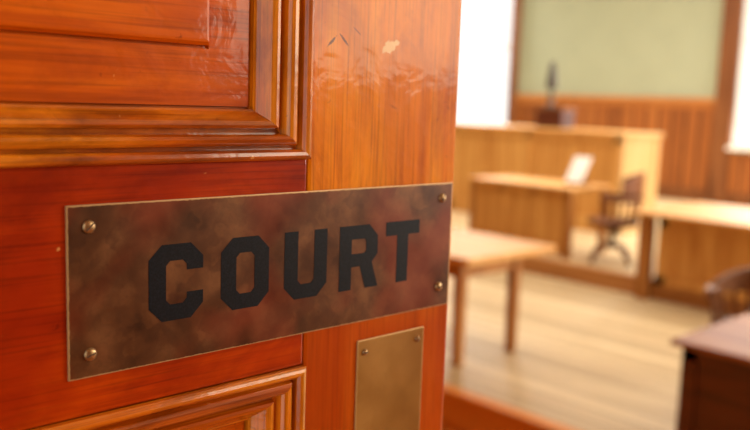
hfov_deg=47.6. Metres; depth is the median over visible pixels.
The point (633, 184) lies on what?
swivel chair
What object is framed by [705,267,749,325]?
chair
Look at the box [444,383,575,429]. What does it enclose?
trim
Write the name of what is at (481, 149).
bench
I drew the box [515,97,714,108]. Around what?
trim
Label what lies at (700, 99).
trim
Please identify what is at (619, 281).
trim
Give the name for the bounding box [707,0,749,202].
window
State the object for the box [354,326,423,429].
plate
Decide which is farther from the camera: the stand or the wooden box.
the wooden box
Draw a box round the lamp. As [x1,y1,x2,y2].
[544,61,556,107]
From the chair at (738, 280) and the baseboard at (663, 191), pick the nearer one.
the chair at (738, 280)
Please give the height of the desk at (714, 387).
0.620 m
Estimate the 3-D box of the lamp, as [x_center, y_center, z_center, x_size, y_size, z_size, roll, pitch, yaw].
[2.452,-1.813,11.793,0.180,0.640,0.180,-5,10,-43]
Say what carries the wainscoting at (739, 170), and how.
attached to the wall
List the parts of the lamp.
lamp shade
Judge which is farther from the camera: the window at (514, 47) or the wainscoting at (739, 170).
the window at (514, 47)
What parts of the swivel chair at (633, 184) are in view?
leg, leg, seat, leg, leg, arm rail, backrest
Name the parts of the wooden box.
lid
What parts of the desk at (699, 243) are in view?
leg, panel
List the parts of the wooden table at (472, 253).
leg, leg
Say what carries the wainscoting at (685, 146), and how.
attached to the wall
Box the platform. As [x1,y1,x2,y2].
[451,197,694,277]
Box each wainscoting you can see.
[515,103,713,189]
[727,152,749,193]
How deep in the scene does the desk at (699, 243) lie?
7.63 m
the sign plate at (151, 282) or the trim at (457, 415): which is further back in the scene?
the trim at (457, 415)
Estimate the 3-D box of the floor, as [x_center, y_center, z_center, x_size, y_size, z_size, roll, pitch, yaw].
[2.109,0.453,11.260,10.630,0.250,18.800,-5,10,-43]
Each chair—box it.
[587,172,645,266]
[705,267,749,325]
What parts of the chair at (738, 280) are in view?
seat, arm rail, backrest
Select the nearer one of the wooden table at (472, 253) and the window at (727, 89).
the wooden table at (472, 253)
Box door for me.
[0,0,461,429]
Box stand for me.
[564,156,591,185]
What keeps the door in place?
in the wall
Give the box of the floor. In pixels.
[444,270,731,429]
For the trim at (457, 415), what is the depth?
5.13 m
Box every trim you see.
[442,395,537,429]
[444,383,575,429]
[515,94,714,101]
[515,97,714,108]
[521,256,745,315]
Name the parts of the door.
panel, rail, moulding, panel, moulding, panel, moulding, moulding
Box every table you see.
[449,228,555,366]
[468,175,611,259]
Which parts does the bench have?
panel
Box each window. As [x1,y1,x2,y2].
[459,0,521,124]
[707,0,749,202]
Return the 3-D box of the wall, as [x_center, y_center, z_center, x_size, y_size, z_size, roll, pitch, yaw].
[6.153,-2.338,14.644,0.250,5.150,18.800,-5,10,-43]
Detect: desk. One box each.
[629,202,749,301]
[670,313,749,429]
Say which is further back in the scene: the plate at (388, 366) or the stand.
the stand
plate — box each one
[65,182,452,381]
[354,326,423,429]
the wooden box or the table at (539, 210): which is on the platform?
the table at (539, 210)
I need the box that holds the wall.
[517,0,749,153]
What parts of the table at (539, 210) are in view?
leg, panel, leg, leg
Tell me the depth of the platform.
9.76 m
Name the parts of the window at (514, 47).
sash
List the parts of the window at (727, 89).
sill, sash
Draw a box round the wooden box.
[534,107,576,128]
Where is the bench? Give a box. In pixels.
[452,122,663,235]
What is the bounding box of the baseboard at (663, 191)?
[656,185,749,206]

